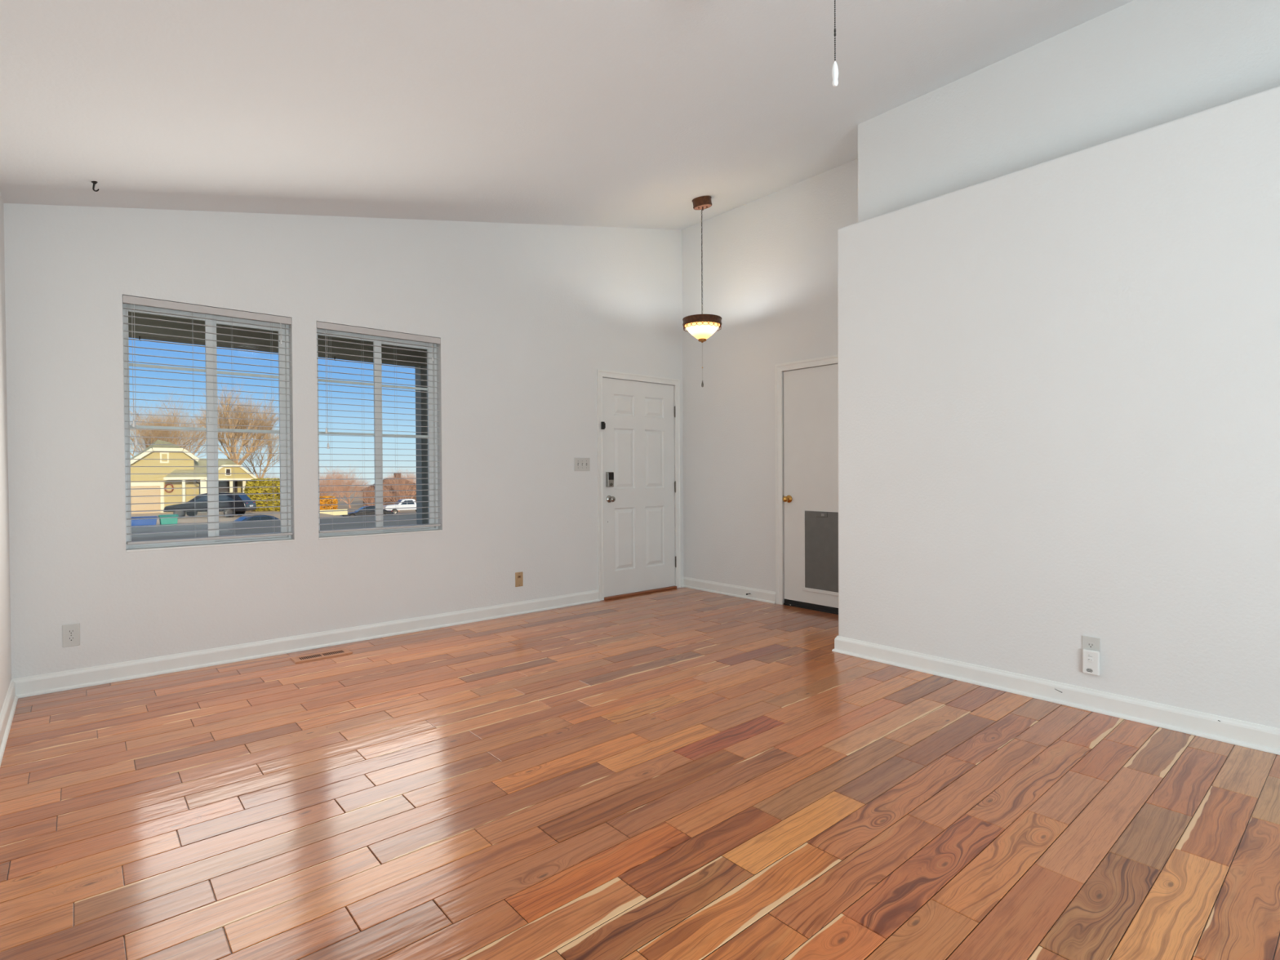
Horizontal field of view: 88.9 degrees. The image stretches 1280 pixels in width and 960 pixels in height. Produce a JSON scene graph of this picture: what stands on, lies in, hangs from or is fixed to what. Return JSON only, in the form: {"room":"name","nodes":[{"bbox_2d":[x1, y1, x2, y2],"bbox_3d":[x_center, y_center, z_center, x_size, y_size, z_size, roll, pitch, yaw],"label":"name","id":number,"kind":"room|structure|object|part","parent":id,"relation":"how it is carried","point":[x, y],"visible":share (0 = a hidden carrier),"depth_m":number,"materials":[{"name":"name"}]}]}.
{"room":"empty living room","nodes":[
{"label":"empty living room","id":0,"kind":"room"},
{"bbox_2d":[0,191,11,713],"bbox_3d":[-1.003,-0.141,0.627,0.150,2.617,7.261,-1,1,-41],"label":"wall","id":1,"kind":"structure","parent":0,"point":[5,602],"depth_m":3.23,"materials":[{"name":"paint"}]},
{"bbox_2d":[0,679,17,766],"bbox_3d":[-0.929,1.116,0.698,0.026,0.102,7.261,-1,1,-41],"label":"baseboard","id":2,"kind":"structure","parent":1,"relation":"attached to","point":[7,712],"depth_m":3.04,"materials":[{"name":"white paint"}]},
{"bbox_2d":[3,203,683,679],"bbox_3d":[-1.492,-0.724,5.097,5.264,3.688,0.150,-1,1,-41],"label":"wall","id":3,"kind":"structure","parent":0,"point":[525,317],"depth_m":4.39,"materials":[{"name":"paint"}]},
{"bbox_2d":[62,623,79,647],"bbox_3d":[-3.129,0.854,3.589,0.074,0.122,0.008,-1,1,-41],"label":"wall outlet","id":4,"kind":"object","parent":3,"relation":"attached to","point":[70,633],"visible":1,"depth_m":3.59,"materials":[{"name":"white plastic"}]},
{"bbox_2d":[66,635,75,641],"bbox_3d":[-3.127,0.874,3.587,0.033,0.027,0.002,-1,1,-41],"label":"socket","id":5,"kind":"object","parent":4,"relation":"attached to","point":[69,638],"depth_m":3.59,"materials":[{"name":"white plastic"}]},
{"bbox_2d":[66,629,75,634],"bbox_3d":[-3.127,0.835,3.587,0.033,0.027,0.002,-1,1,-41],"label":"socket","id":6,"kind":"object","parent":4,"relation":"attached to","point":[68,631],"depth_m":3.59,"materials":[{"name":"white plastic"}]},
{"bbox_2d":[122,303,294,551],"bbox_3d":[-2.671,-0.329,4.080,0.876,1.477,0.152,-1,1,-41],"label":"window","id":7,"kind":"structure","parent":3,"relation":"in","point":[210,421],"depth_m":4.09,"materials":[{"name":"white plastic"}]},
{"bbox_3d":[-2.844,-0.324,3.961,0.432,1.431,0.022,-1,1,-41],"label":"sliding sash","id":8,"kind":"part","parent":7,"relation":"part of","materials":[{"name":"clear glass"}]},
{"bbox_2d":[122,294,293,544],"bbox_3d":[-2.641,-0.347,4.044,0.872,1.433,0.066,-1,1,-41],"label":"window blind","id":9,"kind":"object","parent":7,"relation":"attached to","point":[127,300],"visible":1,"depth_m":4.00,"materials":[{"name":"plastic"}]},
{"bbox_3d":[-2.961,-0.327,3.780,0.001,1.398,0.042,-1,1,-41],"label":"ladder cord","id":10,"kind":"part","parent":9,"relation":"part of","materials":[{"name":"white fabric"}]},
{"bbox_3d":[-2.927,-0.683,3.764,0.002,0.675,0.002,-1,1,-41],"label":"pull cord","id":11,"kind":"part","parent":9,"relation":"part of","materials":[{"name":"white fabric"}]},
{"bbox_3d":[-2.919,-0.631,3.772,0.002,0.780,0.002,-1,1,-41],"label":"pull cord","id":12,"kind":"part","parent":9,"relation":"part of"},
{"bbox_3d":[-2.724,-0.331,3.984,0.001,1.398,0.042,-1,1,-41],"label":"ladder cord","id":13,"kind":"part","parent":9,"relation":"part of","materials":[{"name":"white fabric"}]},
{"bbox_3d":[-2.651,-1.045,4.043,0.868,0.037,0.044,-1,1,-41],"label":"head rail","id":14,"kind":"part","parent":9,"relation":"part of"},
{"bbox_3d":[-2.643,0.361,4.058,0.864,0.016,0.048,-1,1,-41],"label":"rail","id":15,"kind":"part","parent":9,"relation":"part of","materials":[{"name":"white plastic"}]},
{"bbox_3d":[-2.569,-0.333,4.118,0.001,1.398,0.042,-1,1,-41],"label":"ladder cord","id":16,"kind":"part","parent":9,"relation":"part of","materials":[{"name":"white fabric"}]},
{"bbox_3d":[-2.401,-0.336,4.263,0.001,1.398,0.042,-1,1,-41],"label":"ladder cord","id":17,"kind":"part","parent":9,"relation":"part of","materials":[{"name":"white fabric"}]},
{"bbox_3d":[-2.644,0.404,4.060,0.875,0.012,0.080,-1,1,-41],"label":"sill","id":18,"kind":"part","parent":7,"relation":"part of","materials":[{"name":"white paint"}]},
{"bbox_3d":[-2.546,-0.329,4.253,0.432,1.431,0.022,-1,1,-41],"label":"fixed sash","id":19,"kind":"part","parent":7,"relation":"part of","materials":[{"name":"clear glass"}]},
{"bbox_2d":[128,311,426,367],"bbox_3d":[-1.257,-1.312,6.714,11.900,0.253,1.980,-1,1,-41],"label":"porch roof","id":20,"kind":"structure","parent":3,"relation":"attached to","point":[131,320],"depth_m":5.71,"materials":[{"name":"paint"}]},
{"bbox_2d":[12,589,599,697],"bbox_3d":[-1.839,1.076,4.691,3.867,0.102,0.026,-1,1,-41],"label":"baseboard","id":21,"kind":"structure","parent":3,"relation":"attached to","point":[30,686],"depth_m":4.21,"materials":[{"name":"white paint"}]},
{"bbox_2d":[316,328,442,539],"bbox_3d":[-1.894,-0.341,4.750,0.876,1.477,0.152,-1,1,-41],"label":"window","id":22,"kind":"structure","parent":3,"relation":"in","point":[432,436],"depth_m":4.80,"materials":[{"name":"white plastic"}]},
{"bbox_3d":[-2.067,-0.336,4.632,0.432,1.431,0.022,-1,1,-41],"label":"sliding sash","id":23,"kind":"part","parent":22,"relation":"part of","materials":[{"name":"clear glass"}]},
{"bbox_2d":[316,321,440,533],"bbox_3d":[-1.864,-0.359,4.715,0.872,1.433,0.066,-1,1,-41],"label":"window blind","id":24,"kind":"object","parent":22,"relation":"attached to","point":[325,326],"visible":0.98,"depth_m":4.68,"materials":[{"name":"plastic"}]},
{"bbox_3d":[-2.139,-0.696,4.444,0.002,0.675,0.002,-1,1,-41],"label":"pull cord","id":25,"kind":"part","parent":24,"relation":"part of","materials":[{"name":"white fabric"}]},
{"bbox_3d":[-2.132,-0.643,4.451,0.002,0.780,0.002,-1,1,-41],"label":"pull cord","id":26,"kind":"part","parent":24,"relation":"part of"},
{"bbox_3d":[-2.130,-0.340,4.497,0.001,1.398,0.042,-1,1,-41],"label":"ladder cord","id":27,"kind":"part","parent":24,"relation":"part of","materials":[{"name":"white fabric"}]},
{"bbox_3d":[-1.967,-0.342,4.638,0.001,1.398,0.042,-1,1,-41],"label":"ladder cord","id":28,"kind":"part","parent":24,"relation":"part of","materials":[{"name":"white fabric"}]},
{"bbox_3d":[-1.874,-1.057,4.713,0.868,0.037,0.044,-1,1,-41],"label":"head rail","id":29,"kind":"part","parent":24,"relation":"part of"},
{"bbox_3d":[-1.865,0.349,4.729,0.864,0.016,0.048,-1,1,-41],"label":"rail","id":30,"kind":"part","parent":24,"relation":"part of","materials":[{"name":"white plastic"}]},
{"bbox_3d":[-1.790,-0.345,4.790,0.001,1.398,0.042,-1,1,-41],"label":"ladder cord","id":31,"kind":"part","parent":24,"relation":"part of","materials":[{"name":"white fabric"}]},
{"bbox_3d":[-1.607,-0.348,4.948,0.001,1.398,0.042,-1,1,-41],"label":"ladder cord","id":32,"kind":"part","parent":24,"relation":"part of","materials":[{"name":"white fabric"}]},
{"bbox_3d":[-1.866,0.392,4.731,0.875,0.012,0.080,-1,1,-41],"label":"sill","id":33,"kind":"part","parent":22,"relation":"part of","materials":[{"name":"white paint"}]},
{"bbox_3d":[-1.769,-0.341,4.923,0.432,1.431,0.022,-1,1,-41],"label":"fixed sash","id":34,"kind":"part","parent":22,"relation":"part of","materials":[{"name":"clear glass"}]},
{"bbox_2d":[515,571,523,586],"bbox_3d":[-1.004,0.826,5.422,0.072,0.120,0.010,-1,1,-41],"label":"jack plate","id":35,"kind":"object","parent":3,"relation":"attached to","point":[518,575],"visible":1,"depth_m":5.42,"materials":[{"name":"beige plastic"}]},
{"bbox_2d":[574,457,590,471],"bbox_3d":[-0.513,-0.139,5.833,0.169,0.118,0.019,-1,1,-41],"label":"light switch","id":36,"kind":"object","parent":3,"relation":"attached to","point":[580,464],"visible":1,"depth_m":5.84,"materials":[{"name":"white plastic"}]},
{"bbox_2d":[596,369,680,600],"bbox_3d":[0.012,0.043,6.289,1.044,2.110,0.017,-1,1,-41],"label":"trim","id":37,"kind":"structure","parent":3,"relation":"attached to","point":[600,373],"depth_m":6.15,"materials":[{"name":"white paint"}]},
{"bbox_3d":[-0.360,0.049,5.968,0.060,2.110,0.017,-1,1,-41],"label":"casing","id":38,"kind":"part","parent":37,"relation":"part of","materials":[{"name":"white paint"}]},
{"bbox_3d":[0.006,-0.982,6.278,1.044,0.060,0.017,-1,1,-41],"label":"head casing","id":39,"kind":"part","parent":37,"relation":"part of","materials":[{"name":"white paint"}]},
{"bbox_3d":[0.385,0.038,6.611,0.060,2.110,0.017,-1,1,-41],"label":"casing","id":40,"kind":"part","parent":37,"relation":"part of","materials":[{"name":"white paint"}]},
{"bbox_2d":[602,377,676,599],"bbox_3d":[-0.019,0.073,6.329,0.928,2.050,0.216,-1,1,-41],"label":"door","id":41,"kind":"structure","parent":3,"relation":"in","point":[639,485],"depth_m":6.29,"materials":[{"name":"paint"}]},
{"bbox_2d":[600,422,605,429],"bbox_3d":[-0.339,-0.497,5.973,0.046,0.070,0.048,-1,1,-41],"label":"sensor","id":42,"kind":"object","parent":41,"relation":"attached to","point":[602,424],"visible":1,"depth_m":5.95,"materials":[{"name":"black plastic"}]},
{"bbox_3d":[-0.263,0.177,6.028,0.066,0.066,0.070,-1,1,-41],"label":"knob","id":43,"kind":"part","parent":41,"relation":"part of","materials":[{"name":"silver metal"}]},
{"bbox_2d":[680,577,683,587],"bbox_3d":[0.437,1.041,6.656,0.049,0.102,0.026,-1,1,-41],"label":"baseboard","id":44,"kind":"structure","parent":3,"relation":"attached to","point":[682,578],"depth_m":6.65,"materials":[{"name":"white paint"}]},
{"bbox_2d":[0,0,1133,230],"bbox_3d":[0.921,-2.059,2.276,5.264,1.262,7.561,-1,1,-41],"label":"ceiling","id":45,"kind":"structure","parent":0,"point":[617,113],"depth_m":3.14,"materials":[{"name":"paint"}]},
{"bbox_2d":[91,181,98,191],"bbox_3d":[-2.787,-1.501,3.337,0.031,0.052,0.030,-1,1,-41],"label":"ceiling hook","id":46,"kind":"object","parent":45,"relation":"attached to","point":[95,183],"visible":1,"depth_m":3.33,"materials":[{"name":"black metal"}]},
{"bbox_2d":[682,195,721,386],"bbox_3d":[0.531,-1.608,5.585,0.336,1.626,0.336,-1,1,-41],"label":"pendant lamp","id":47,"kind":"object","parent":45,"relation":"hanging from","point":[701,326],"visible":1,"depth_m":5.51,"materials":[{"name":"white glass"}]},
{"bbox_3d":[0.530,-1.844,5.582,0.010,0.940,0.015,0,1,4],"label":"chain","id":48,"kind":"part","parent":47,"relation":"part of","materials":[{"name":"metal"}]},
{"bbox_3d":[0.535,-1.014,5.592,0.002,0.325,0.002,-1,1,-41],"label":"pull chain","id":49,"kind":"part","parent":47,"relation":"part of","materials":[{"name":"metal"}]},
{"bbox_3d":[0.533,-1.271,5.589,0.306,0.148,0.306,-1,1,-41],"label":"lamp shade","id":50,"kind":"part","parent":47,"relation":"part of","materials":[{"name":"white glass"}]},
{"bbox_3d":[0.537,-2.338,5.586,0.148,0.032,0.151,-1,1,-41],"label":"canopy plate","id":51,"kind":"part","parent":47,"relation":"part of","materials":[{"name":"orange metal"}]},
{"bbox_2d":[831,0,838,87],"bbox_3d":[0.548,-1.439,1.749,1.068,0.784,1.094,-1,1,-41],"label":"pull cord","id":52,"kind":"object","parent":45,"relation":"hanging from","point":[834,69],"visible":1,"depth_m":1.73,"materials":[{"name":"white plastic"}]},
{"bbox_3d":[0.517,-1.372,1.733,0.005,0.512,0.005,-1,1,-41],"label":"pull chain","id":53,"kind":"part","parent":52,"relation":"part of","materials":[{"name":"black plastic"}]},
{"bbox_2d":[0,586,1279,959],"bbox_3d":[0.892,1.140,2.293,5.120,0.004,7.312,-1,1,-41],"label":"floor","id":54,"kind":"structure","parent":0,"point":[681,773],"depth_m":2.24,"materials":[{"name":"brown wood"}]},
{"bbox_2d":[289,648,352,662],"bbox_3d":[-2.051,1.131,4.207,0.343,0.006,0.138,-1,1,-41],"label":"floor vent","id":55,"kind":"object","parent":54,"relation":"in","point":[343,651],"visible":1,"depth_m":4.19,"materials":[{"name":"brown metal"}]},
{"bbox_2d":[681,158,857,613],"bbox_3d":[1.276,-0.732,5.804,0.150,3.657,2.396,-1,1,-41],"label":"wall","id":56,"kind":"structure","parent":0,"point":[770,263],"depth_m":6.00,"materials":[{"name":"paint"}]},
{"bbox_2d":[683,576,775,604],"bbox_3d":[0.820,1.043,6.230,0.026,0.102,1.171,-1,1,-41],"label":"baseboard","id":57,"kind":"structure","parent":56,"relation":"attached to","point":[757,594],"depth_m":6.18,"materials":[{"name":"white paint"}]},
{"bbox_2d":[774,354,837,604],"bbox_3d":[1.514,0.041,5.414,0.017,2.116,0.950,-1,1,-41],"label":"trim","id":58,"kind":"structure","parent":56,"relation":"attached to","point":[779,368],"depth_m":5.74,"materials":[{"name":"white paint"}]},
{"bbox_3d":[1.225,0.039,5.749,0.017,2.116,0.066,-1,1,-41],"label":"casing","id":59,"kind":"part","parent":58,"relation":"part of","materials":[{"name":"white paint"}]},
{"bbox_3d":[1.508,-0.984,5.403,0.017,0.066,0.950,-1,1,-41],"label":"head casing","id":60,"kind":"part","parent":58,"relation":"part of","materials":[{"name":"white paint"}]},
{"bbox_2d":[782,364,838,614],"bbox_3d":[1.551,0.074,5.446,0.200,2.050,0.818,-1,1,-41],"label":"door","id":61,"kind":"structure","parent":56,"relation":"in","point":[811,395],"depth_m":5.51,"materials":[{"name":"paint"}]},
{"bbox_3d":[1.274,0.166,5.669,0.070,0.066,0.066,-1,1,-41],"label":"knob","id":62,"kind":"part","parent":61,"relation":"part of","materials":[{"name":"gold metal"}]},
{"bbox_3d":[1.537,0.606,5.420,0.009,0.685,0.452,-1,1,-41],"label":"pet door frame","id":63,"kind":"part","parent":61,"relation":"part of","materials":[{"name":"paint"}]},
{"bbox_3d":[1.538,0.591,5.421,0.008,0.655,0.392,-1,1,-41],"label":"pet door panel","id":64,"kind":"part","parent":61,"relation":"part of","materials":[{"name":"grey plastic"}]},
{"bbox_2d":[837,85,1279,728],"bbox_3d":[3.287,-0.249,2.747,1.110,2.736,4.866,-1,1,-41],"label":"wall","id":65,"kind":"structure","parent":0,"point":[1059,378],"depth_m":3.19,"materials":[{"name":"paint"}]},
{"bbox_2d":[831,635,1279,755],"bbox_3d":[2.856,1.074,2.400,0.026,0.102,4.892,-1,1,-41],"label":"baseboard","id":66,"kind":"structure","parent":65,"relation":"attached to","point":[1256,736],"depth_m":3.20,"materials":[{"name":"white paint"}]},
{"bbox_2d":[1082,635,1100,662],"bbox_3d":[2.195,0.824,3.176,0.008,0.122,0.074,-1,1,-41],"label":"wall outlet","id":67,"kind":"object","parent":65,"relation":"attached to","point":[1088,642],"visible":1,"depth_m":3.17,"materials":[{"name":"white plastic"}]},
{"bbox_2d":[1086,642,1094,648],"bbox_3d":[2.193,0.805,3.174,0.002,0.027,0.033,-1,1,-41],"label":"socket","id":68,"kind":"object","parent":67,"relation":"attached to","point":[1089,645],"depth_m":3.17,"materials":[{"name":"white plastic"}]},
{"bbox_2d":[1082,648,1099,675],"bbox_3d":[2.188,0.884,3.165,0.021,0.118,0.070,-1,1,-41],"label":"plug","id":69,"kind":"object","parent":67,"relation":"attached to","point":[1091,658],"visible":1,"depth_m":3.16,"materials":[{"name":"plastic"}]},
{"bbox_2d":[857,0,1279,222],"bbox_3d":[3.371,-2.094,2.808,0.859,0.951,4.866,-1,1,-41],"label":"wall","id":70,"kind":"structure","parent":0,"point":[1137,65],"depth_m":3.42,"materials":[{"name":"paint"}]},
{"label":"outside","id":71,"kind":"structure","parent":0,"visible":0},
{"bbox_2d":[131,487,416,526],"bbox_3d":[-53.282,2.008,138.303,180.000,4.100,241.000,-1,1,-41],"label":"ground","id":72,"kind":"structure","parent":71,"point":[357,500],"depth_m":50.77,"materials":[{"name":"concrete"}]},
{"bbox_2d":[131,515,157,527],"bbox_3d":[-27.958,2.615,36.650,1.350,1.120,1.350,-1,1,-41],"label":"trash bin","id":73,"kind":"object","parent":72,"relation":"on","point":[134,522],"visible":0.25,"depth_m":36.26,"materials":[{"name":"blue plastic"}]},
{"bbox_3d":[-27.961,2.116,36.645,1.350,0.123,1.350,-1,1,-41],"label":"lid","id":74,"kind":"part","parent":73,"relation":"part of","materials":[{"name":"blue plastic"}]},
{"bbox_2d":[158,514,178,525],"bbox_3d":[-27.052,2.571,37.436,0.886,1.180,0.891,-1,1,-41],"label":"trash bin","id":75,"kind":"object","parent":72,"relation":"on","point":[174,520],"visible":0.44,"depth_m":37.17,"materials":[{"name":"teal plastic"}]},
{"bbox_3d":[-27.053,2.046,37.428,0.886,0.130,0.886,-1,1,-41],"label":"lid","id":76,"kind":"part","parent":75,"relation":"part of","materials":[{"name":"teal plastic"}]},
{"bbox_2d":[129,389,218,457],"bbox_3d":[-52.053,-4.017,71.711,12.244,12.946,11.922,-1,1,-41],"label":"bare tree","id":77,"kind":"object","parent":72,"relation":"on","point":[165,433],"visible":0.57,"depth_m":71.66,"materials":[{"name":"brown plant"}]},
{"bbox_2d":[129,390,233,457],"bbox_3d":[-73.212,-6.001,102.686,17.831,16.451,17.980,-1,1,-41],"label":"bare tree","id":78,"kind":"object","parent":72,"relation":"on","point":[197,433],"visible":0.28,"depth_m":102.85,"materials":[{"name":"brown plant"}]},
{"bbox_2d":[130,440,257,513],"bbox_3d":[-39.515,-0.389,55.191,10.300,5.950,12.800,-1,1,-41],"label":"house","id":79,"kind":"structure","parent":72,"relation":"on","point":[181,453],"depth_m":51.94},
{"bbox_3d":[-39.438,1.558,50.467,3.800,2.160,0.070,-1,1,-41],"label":"garage door","id":80,"kind":"part","parent":79,"relation":"part of","materials":[{"name":"beige"}]},
{"bbox_3d":[-39.414,1.418,50.453,4.220,2.440,0.120,-1,1,-41],"label":"garage trim","id":81,"kind":"part","parent":79,"relation":"part of","materials":[{"name":"white wood"}]},
{"bbox_3d":[-34.566,1.238,54.651,1.450,2.450,0.100,-1,1,-41],"label":"doorway","id":82,"kind":"part","parent":79,"relation":"part of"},
{"bbox_3d":[-32.920,-0.584,52.559,3.657,1.280,0.200,-1,1,-41],"label":"porch gable trim","id":83,"kind":"part","parent":79,"relation":"part of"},
{"bbox_2d":[163,492,256,518],"bbox_3d":[-30.236,1.743,46.029,5.220,1.720,1.972,0,1,-11],"label":"suv","id":84,"kind":"object","parent":72,"relation":"on","point":[221,497],"visible":0.8,"depth_m":45.36,"materials":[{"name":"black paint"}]},
{"bbox_2d":[193,375,279,465],"bbox_3d":[-39.833,-3.988,65.358,8.301,12.885,9.683,-1,1,-41],"label":"bare tree","id":85,"kind":"object","parent":72,"relation":"on","point":[232,423],"visible":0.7,"depth_m":64.90,"materials":[{"name":"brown plant"}]},
{"bbox_2d":[217,407,279,496],"bbox_3d":[-49.881,-3.714,86.225,13.354,13.650,17.357,-1,1,-41],"label":"bare tree","id":86,"kind":"object","parent":72,"relation":"on","point":[269,455],"visible":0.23,"depth_m":85.49,"materials":[{"name":"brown plant"}]},
{"bbox_2d":[232,514,279,522],"bbox_3d":[-22.113,2.639,36.941,4.315,1.296,1.822,-1,1,-45],"label":"sedan","id":87,"kind":"object","parent":72,"relation":"on","point":[255,517],"visible":0.03,"depth_m":36.73,"materials":[{"name":"blue paint"}]},
{"bbox_2d":[243,478,279,511],"bbox_3d":[-30.460,1.237,53.631,3.606,2.828,2.327,-1,1,-41],"label":"hedge","id":88,"kind":"object","parent":72,"relation":"on","point":[251,483],"visible":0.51,"depth_m":52.80,"materials":[{"name":"yellow plant"}]},
{"bbox_2d":[257,470,279,502],"bbox_3d":[-62.249,0.894,108.480,8.142,6.028,8.829,-1,1,-41],"label":"bare shrub","id":89,"kind":"object","parent":72,"relation":"on","point":[267,477],"visible":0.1,"depth_m":109.30,"materials":[{"name":"brown plant"}]},
{"bbox_2d":[319,495,337,510],"bbox_3d":[-30.624,2.430,63.620,2.125,1.800,1.916,-1,1,-41],"label":"shrub","id":90,"kind":"object","parent":72,"relation":"on","point":[322,501],"visible":0.49,"depth_m":63.10,"materials":[{"name":"orange plant"}]},
{"bbox_2d":[320,509,347,515],"bbox_3d":[-29.163,3.071,61.703,2.800,0.538,0.300,-1,1,-41],"label":"wall","id":91,"kind":"structure","parent":72,"relation":"on","point":[334,513],"depth_m":61.80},
{"bbox_2d":[319,467,354,502],"bbox_3d":[-39.765,0.878,81.828,8.172,6.355,8.200,-1,1,-41],"label":"bare tree","id":92,"kind":"object","parent":72,"relation":"on","point":[326,468],"visible":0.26,"depth_m":82.48,"materials":[{"name":"brown plant"}]},
{"bbox_2d":[319,462,357,496],"bbox_3d":[-34.723,0.189,70.485,8.312,6.749,7.978,-1,1,-41],"label":"bare tree","id":93,"kind":"object","parent":72,"relation":"on","point":[325,488],"visible":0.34,"depth_m":70.53,"materials":[{"name":"brown plant"}]},
{"bbox_2d":[320,474,359,497],"bbox_3d":[-50.699,0.807,107.006,9.418,6.180,7.524,-1,1,-41],"label":"bare shrub","id":94,"kind":"object","parent":72,"relation":"on","point":[341,474],"visible":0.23,"depth_m":107.12,"materials":[{"name":"brown plant"}]},
{"bbox_2d":[325,476,356,501],"bbox_3d":[-53.623,1.165,116.413,7.491,5.284,7.055,-1,1,-41],"label":"bare shrub","id":95,"kind":"object","parent":72,"relation":"on","point":[346,477],"visible":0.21,"depth_m":116.34,"materials":[{"name":"brown plant"}]},
{"bbox_2d":[320,466,372,507],"bbox_3d":[-41.819,0.673,92.373,9.111,6.698,8.863,-1,1,-41],"label":"bare tree","id":96,"kind":"object","parent":72,"relation":"on","point":[351,477],"visible":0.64,"depth_m":93.21,"materials":[{"name":"brown plant"}]},
{"bbox_2d":[330,471,366,499],"bbox_3d":[-56.376,0.425,125.513,8.290,6.601,8.471,-1,1,-41],"label":"bare shrub","id":97,"kind":"object","parent":72,"relation":"on","point":[340,471],"visible":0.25,"depth_m":125.77,"materials":[{"name":"brown plant"}]},
{"bbox_2d":[339,505,392,517],"bbox_3d":[-27.842,3.323,66.475,4.817,1.363,1.872,-1,1,-33],"label":"sedan","id":98,"kind":"object","parent":72,"relation":"on","point":[357,513],"visible":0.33,"depth_m":65.79,"materials":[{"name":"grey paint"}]},
{"bbox_2d":[349,480,394,505],"bbox_3d":[-31.854,1.685,77.777,5.954,4.865,7.116,-1,1,-41],"label":"bare tree","id":99,"kind":"object","parent":72,"relation":"on","point":[367,495],"visible":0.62,"depth_m":76.82,"materials":[{"name":"brown plant"}]},
{"bbox_2d":[361,473,416,506],"bbox_3d":[-37.041,1.883,98.820,8.200,5.800,9.200,-1,1,-41],"label":"house","id":100,"kind":"structure","parent":72,"relation":"on","point":[384,480],"depth_m":96.24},
{"bbox_2d":[373,470,416,511],"bbox_3d":[-31.145,1.237,82.850,7.177,5.628,7.569,-1,1,-41],"label":"bare tree","id":101,"kind":"object","parent":72,"relation":"on","point":[402,482],"visible":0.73,"depth_m":82.60,"materials":[{"name":"brown plant"}]},
{"bbox_2d":[382,498,416,514],"bbox_3d":[-27.194,3.072,76.281,5.423,1.750,1.972,-1,1,-35],"label":"car","id":102,"kind":"object","parent":72,"relation":"on","point":[411,504],"visible":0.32,"depth_m":75.23,"materials":[{"name":"white paint"}]},
{"bbox_2d":[382,465,416,498],"bbox_3d":[-32.201,0.690,90.309,8.298,6.569,9.996,-1,1,-41],"label":"bare tree","id":103,"kind":"object","parent":72,"relation":"on","point":[399,465],"visible":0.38,"depth_m":90.48,"materials":[{"name":"brown plant"}]},
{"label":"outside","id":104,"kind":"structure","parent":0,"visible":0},
{"bbox_2d":[131,514,416,541],"bbox_3d":[30.041,0.609,41.735,180.000,0.130,14.079,-1,1,-41],"label":"road","id":105,"kind":"structure","parent":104,"point":[154,536],"depth_m":14.90,"materials":[{"name":"grey asphalt"}]},
{"bbox_2d":[415,365,428,524],"bbox_3d":[-2.242,0.022,6.830,0.190,2.407,0.190,-1,1,-41],"label":"porch post","id":106,"kind":"object","parent":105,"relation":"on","point":[422,459],"visible":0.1,"depth_m":6.75,"materials":[{"name":"paint"}]}
]}

